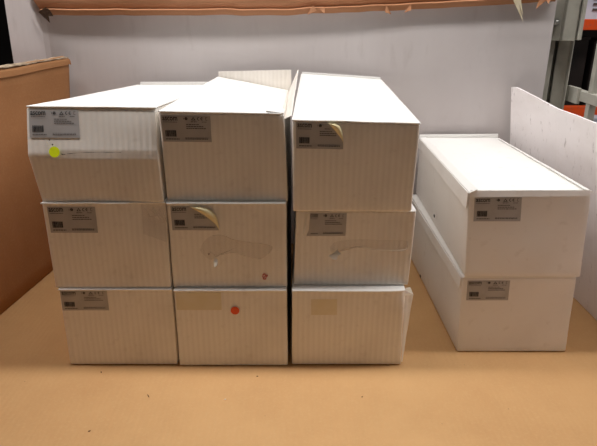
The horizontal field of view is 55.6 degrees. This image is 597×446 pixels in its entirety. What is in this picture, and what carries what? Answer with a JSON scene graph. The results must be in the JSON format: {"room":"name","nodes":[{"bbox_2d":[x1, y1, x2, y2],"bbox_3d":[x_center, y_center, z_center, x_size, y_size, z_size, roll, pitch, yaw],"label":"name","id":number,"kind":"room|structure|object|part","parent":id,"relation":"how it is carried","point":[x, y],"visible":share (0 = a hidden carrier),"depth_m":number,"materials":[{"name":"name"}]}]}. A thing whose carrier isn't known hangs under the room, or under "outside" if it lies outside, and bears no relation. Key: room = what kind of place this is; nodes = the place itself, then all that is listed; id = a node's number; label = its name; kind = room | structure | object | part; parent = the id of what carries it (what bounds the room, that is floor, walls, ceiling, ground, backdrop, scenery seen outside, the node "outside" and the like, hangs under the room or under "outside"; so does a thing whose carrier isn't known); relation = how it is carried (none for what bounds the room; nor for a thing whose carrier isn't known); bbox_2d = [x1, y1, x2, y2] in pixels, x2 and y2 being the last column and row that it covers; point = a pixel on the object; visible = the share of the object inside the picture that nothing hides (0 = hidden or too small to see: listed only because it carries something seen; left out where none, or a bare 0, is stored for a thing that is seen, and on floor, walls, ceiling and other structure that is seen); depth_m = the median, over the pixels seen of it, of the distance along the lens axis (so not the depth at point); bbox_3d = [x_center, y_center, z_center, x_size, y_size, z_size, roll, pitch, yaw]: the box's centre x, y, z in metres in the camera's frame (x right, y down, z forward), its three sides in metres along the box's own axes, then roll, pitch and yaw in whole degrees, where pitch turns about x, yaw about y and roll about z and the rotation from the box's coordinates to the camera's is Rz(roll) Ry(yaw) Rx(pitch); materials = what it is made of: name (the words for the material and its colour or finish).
{"room":"warehouse","nodes":[
{"label":"warehouse","id":0,"kind":"room"},
{"bbox_2d":[0,0,596,64],"bbox_3d":[0.500,-3.231,6.314,11.000,4.550,0.100,0,21,0],"label":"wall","id":1,"kind":"structure","parent":0,"point":[6,57],"depth_m":6.66,"materials":[{"name":"white paint"}]},
{"bbox_2d":[0,244,596,445],"bbox_3d":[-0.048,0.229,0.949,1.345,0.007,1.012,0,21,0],"label":"table","id":2,"kind":"object","parent":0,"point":[439,394],"visible":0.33,"depth_m":0.86,"materials":[{"name":"brown"}]},
{"bbox_2d":[0,56,70,313],"bbox_3d":[-0.552,-0.017,0.950,0.065,0.451,0.784,1,21,4],"label":"divider","id":3,"kind":"object","parent":2,"relation":"on","point":[25,255],"visible":0.7,"depth_m":1.12,"materials":[{"name":"brown wood"}]},
{"bbox_2d":[58,284,178,363],"bbox_3d":[-0.286,0.087,1.117,0.179,0.139,0.454,0,21,0],"label":"cardboard box","id":4,"kind":"object","parent":2,"relation":"on","point":[103,325],"visible":0.46,"depth_m":0.91,"materials":[{"name":"white cardboard"}]},
{"bbox_2d":[65,295,104,308],"bbox_3d":[-0.338,0.124,0.891,0.065,0.024,0.001,0,21,0],"label":"print","id":5,"kind":"object","parent":4,"relation":"attached to","point":[71,301],"depth_m":0.89,"materials":[{"name":"grey paper"}]},
{"bbox_2d":[40,198,172,287],"bbox_3d":[-0.286,-0.045,1.070,0.185,0.141,0.458,0,21,0],"label":"cardboard box","id":6,"kind":"object","parent":4,"relation":"on","point":[92,244],"visible":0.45,"depth_m":0.86,"materials":[{"name":"white cardboard"}]},
{"bbox_2d":[50,212,91,230],"bbox_3d":[-0.338,-0.002,0.844,0.063,0.029,0.001,0,21,0],"label":"print","id":7,"kind":"object","parent":6,"relation":"attached to","point":[59,221],"depth_m":0.84,"materials":[{"name":"grey paper"}]},
{"bbox_3d":[-0.287,-0.110,1.045,0.185,0.003,0.458,0,21,0],"label":"lid","id":8,"kind":"part","parent":6,"relation":"part of","materials":[{"name":"white cardboard"}]},
{"bbox_2d":[26,82,206,201],"bbox_3d":[-0.286,-0.177,1.024,0.200,0.139,0.468,0,21,0],"label":"cardboard box","id":9,"kind":"object","parent":6,"relation":"on","point":[105,146],"visible":0.77,"depth_m":0.81,"materials":[{"name":"white cardboard"}]},
{"bbox_2d":[31,116,75,134],"bbox_3d":[-0.346,-0.138,0.800,0.062,0.026,0.007,0,21,0],"label":"print","id":10,"kind":"object","parent":9,"relation":"attached to","point":[40,125],"depth_m":0.80,"materials":[{"name":"grey paper"}]},
{"bbox_3d":[-0.285,-0.230,1.005,0.197,0.028,0.437,0,21,0],"label":"lid","id":11,"kind":"part","parent":9,"relation":"part of","materials":[{"name":"white cardboard"}]},
{"bbox_3d":[-0.285,0.024,1.092,0.178,0.003,0.454,0,21,0],"label":"lid","id":12,"kind":"part","parent":4,"relation":"part of","materials":[{"name":"white cardboard"}]},
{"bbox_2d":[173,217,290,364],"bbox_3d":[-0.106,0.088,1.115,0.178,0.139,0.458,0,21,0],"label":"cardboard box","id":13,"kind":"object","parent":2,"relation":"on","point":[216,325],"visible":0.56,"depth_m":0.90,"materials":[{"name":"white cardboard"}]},
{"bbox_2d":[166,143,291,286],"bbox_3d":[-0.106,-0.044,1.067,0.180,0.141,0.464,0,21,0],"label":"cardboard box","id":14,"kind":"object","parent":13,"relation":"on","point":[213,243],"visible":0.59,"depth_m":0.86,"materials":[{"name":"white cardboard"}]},
{"bbox_2d":[173,212,214,227],"bbox_3d":[-0.156,-0.004,0.844,0.062,0.026,0.001,0,21,0],"label":"print","id":15,"kind":"object","parent":14,"relation":"attached to","point":[180,219],"depth_m":0.84,"materials":[{"name":"grey paper"}]},
{"bbox_2d":[158,70,298,200],"bbox_3d":[-0.098,-0.180,1.028,0.196,0.144,0.468,0,21,0],"label":"cardboard box","id":16,"kind":"object","parent":14,"relation":"on","point":[228,138],"visible":1,"depth_m":0.82,"materials":[{"name":"white cardboard"}]},
{"bbox_2d":[166,121,207,139],"bbox_3d":[-0.159,-0.130,0.798,0.061,0.026,0.001,0,21,0],"label":"print","id":17,"kind":"object","parent":16,"relation":"attached to","point":[175,130],"depth_m":0.80,"materials":[{"name":"grey paper"}]},
{"bbox_3d":[-0.109,-0.221,1.008,0.172,0.035,0.459,0,21,0],"label":"lid","id":18,"kind":"part","parent":16,"relation":"part of","materials":[{"name":"white cardboard"}]},
{"bbox_3d":[-0.105,-0.109,1.046,0.179,0.003,0.458,0,21,0],"label":"lid","id":19,"kind":"part","parent":14,"relation":"part of","materials":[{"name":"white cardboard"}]},
{"bbox_3d":[-0.106,0.024,1.091,0.178,0.003,0.458,0,21,0],"label":"lid","id":20,"kind":"part","parent":13,"relation":"part of","materials":[{"name":"white cardboard"}]},
{"bbox_2d":[4,0,556,243],"bbox_3d":[-0.028,-0.240,1.265,1.159,0.646,0.074,0,21,0],"label":"wall","id":21,"kind":"structure","parent":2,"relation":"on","point":[455,65],"depth_m":1.24,"materials":[{"name":"white paint"}]},
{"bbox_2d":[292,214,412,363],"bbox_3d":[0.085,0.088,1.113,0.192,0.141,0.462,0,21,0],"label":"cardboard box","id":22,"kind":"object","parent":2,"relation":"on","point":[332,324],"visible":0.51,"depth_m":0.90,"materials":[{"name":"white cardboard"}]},
{"bbox_3d":[0.081,0.024,1.089,0.180,0.004,0.462,0,21,0],"label":"lid","id":23,"kind":"part","parent":22,"relation":"part of","materials":[{"name":"white cardboard"}]},
{"bbox_2d":[294,204,415,284],"bbox_3d":[0.084,-0.039,1.073,0.184,0.125,0.465,0,21,0],"label":"cardboard box","id":24,"kind":"object","parent":22,"relation":"on","point":[332,247],"visible":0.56,"depth_m":0.87,"materials":[{"name":"white cardboard"}]},
{"bbox_2d":[311,218,342,233],"bbox_3d":[0.043,0.005,0.853,0.048,0.026,0.001,0,21,0],"label":"print","id":25,"kind":"object","parent":24,"relation":"attached to","point":[318,225],"depth_m":0.85,"materials":[{"name":"grey paper"}]},
{"bbox_2d":[292,72,420,210],"bbox_3d":[0.085,-0.170,1.024,0.189,0.153,0.481,0,21,0],"label":"cardboard box","id":26,"kind":"object","parent":24,"relation":"on","point":[355,142],"visible":1,"depth_m":0.82,"materials":[{"name":"white cardboard"}]},
{"bbox_2d":[299,131,339,146],"bbox_3d":[0.029,-0.120,0.793,0.059,0.026,0.001,0,21,0],"label":"print","id":27,"kind":"object","parent":26,"relation":"attached to","point":[306,138],"depth_m":0.79,"materials":[{"name":"grey paper"}]},
{"bbox_3d":[0.085,-0.229,1.000,0.189,0.020,0.467,0,21,0],"label":"lid","id":28,"kind":"part","parent":26,"relation":"part of","materials":[{"name":"white cardboard"}]},
{"bbox_3d":[0.086,-0.098,1.057,0.180,0.003,0.453,0,21,0],"label":"lid","id":29,"kind":"part","parent":24,"relation":"part of","materials":[{"name":"white cardboard"}]},
{"bbox_2d":[411,194,576,350],"bbox_3d":[0.357,0.076,1.145,0.198,0.141,0.437,0,21,0],"label":"cardboard box","id":30,"kind":"object","parent":2,"relation":"on","point":[477,313],"visible":0.61,"depth_m":0.95,"materials":[{"name":"white cardboard"}]},
{"bbox_2d":[469,285,502,298],"bbox_3d":[0.309,0.113,0.928,0.062,0.025,0.001,0,21,0],"label":"print","id":31,"kind":"object","parent":30,"relation":"attached to","point":[475,291],"depth_m":0.93,"materials":[{"name":"grey paper"}]},
{"bbox_3d":[0.357,0.011,1.122,0.192,0.004,0.433,0,21,0],"label":"lid","id":32,"kind":"part","parent":30,"relation":"part of","materials":[{"name":"white cardboard"}]},
{"bbox_2d":[416,134,591,276],"bbox_3d":[0.357,-0.062,1.102,0.198,0.148,0.455,0,21,0],"label":"cardboard box","id":33,"kind":"object","parent":30,"relation":"on","point":[499,210],"visible":1,"depth_m":0.91,"materials":[{"name":"white cardboard"}]},
{"bbox_2d":[476,203,516,218],"bbox_3d":[0.308,-0.019,0.879,0.066,0.027,0.001,0,21,1],"label":"print","id":34,"kind":"object","parent":33,"relation":"attached to","point":[483,210],"depth_m":0.88,"materials":[{"name":"grey paper"}]},
{"bbox_3d":[0.362,-0.120,1.077,0.176,0.015,0.441,0,21,0],"label":"lid","id":35,"kind":"part","parent":33,"relation":"part of","materials":[{"name":"white cardboard"}]},
{"bbox_2d":[510,87,596,319],"bbox_3d":[0.536,0.018,0.954,0.069,0.384,0.805,-1,21,-4],"label":"divider","id":36,"kind":"object","parent":2,"relation":"on","point":[564,141],"visible":0.42,"depth_m":1.10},
{"bbox_3d":[0.500,0.545,2.882,11.000,0.070,11.000,0,21,0],"label":"floor","id":37,"kind":"structure","parent":0,"visible":0},
{"bbox_2d":[542,0,596,120],"bbox_3d":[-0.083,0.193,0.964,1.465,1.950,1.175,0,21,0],"label":"storage rack","id":38,"kind":"object","parent":37,"relation":"on","point":[569,18],"visible":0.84,"depth_m":1.26,"materials":[{"name":"grey metal"}]},
{"bbox_3d":[0.589,0.005,1.459,0.057,1.950,0.075,0,21,0],"label":"post","id":39,"kind":"part","parent":38,"relation":"part of","materials":[{"name":"grey metal"}]},
{"bbox_3d":[0.642,-0.541,1.136,0.016,0.700,0.016,0,21,0],"label":"brace post","id":40,"kind":"part","parent":38,"relation":"part of","materials":[{"name":"grey metal"}]},
{"bbox_2d":[563,19,596,116],"bbox_3d":[2.550,-1.369,4.230,2.860,2.550,0.920,0,21,0],"label":"storage rack","id":41,"kind":"object","parent":37,"relation":"on","point":[589,24],"visible":0.02,"depth_m":3.97,"materials":[{"name":"orange metal"}]},
{"bbox_2d":[564,36,590,104],"bbox_3d":[1.660,-1.167,4.274,0.732,0.478,0.592,0,21,0],"label":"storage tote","id":42,"kind":"object","parent":41,"relation":"on","point":[580,49],"visible":0.18,"depth_m":3.98,"materials":[{"name":"black plastic"}]},
{"bbox_3d":[1.660,-1.382,4.193,0.732,0.020,0.592,0,21,0],"label":"lid","id":43,"kind":"part","parent":42,"relation":"part of","materials":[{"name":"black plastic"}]},
{"bbox_2d":[579,37,596,104],"bbox_3d":[2.405,-1.153,4.279,0.702,0.448,0.592,0,21,0],"label":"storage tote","id":44,"kind":"object","parent":41,"relation":"on","point":[593,42],"visible":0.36,"depth_m":4.02,"materials":[{"name":"black plastic"}]},
{"bbox_3d":[2.405,-1.354,4.203,0.702,0.020,0.592,0,21,0],"label":"lid","id":45,"kind":"part","parent":44,"relation":"part of","materials":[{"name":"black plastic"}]},
{"bbox_2d":[585,0,596,18],"bbox_3d":[2.205,-1.651,4.026,0.602,0.398,0.513,0,21,0],"label":"carton","id":46,"kind":"object","parent":41,"relation":"on","point":[591,10],"visible":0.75,"depth_m":3.84,"materials":[{"name":"grey cardboard"}]}
]}

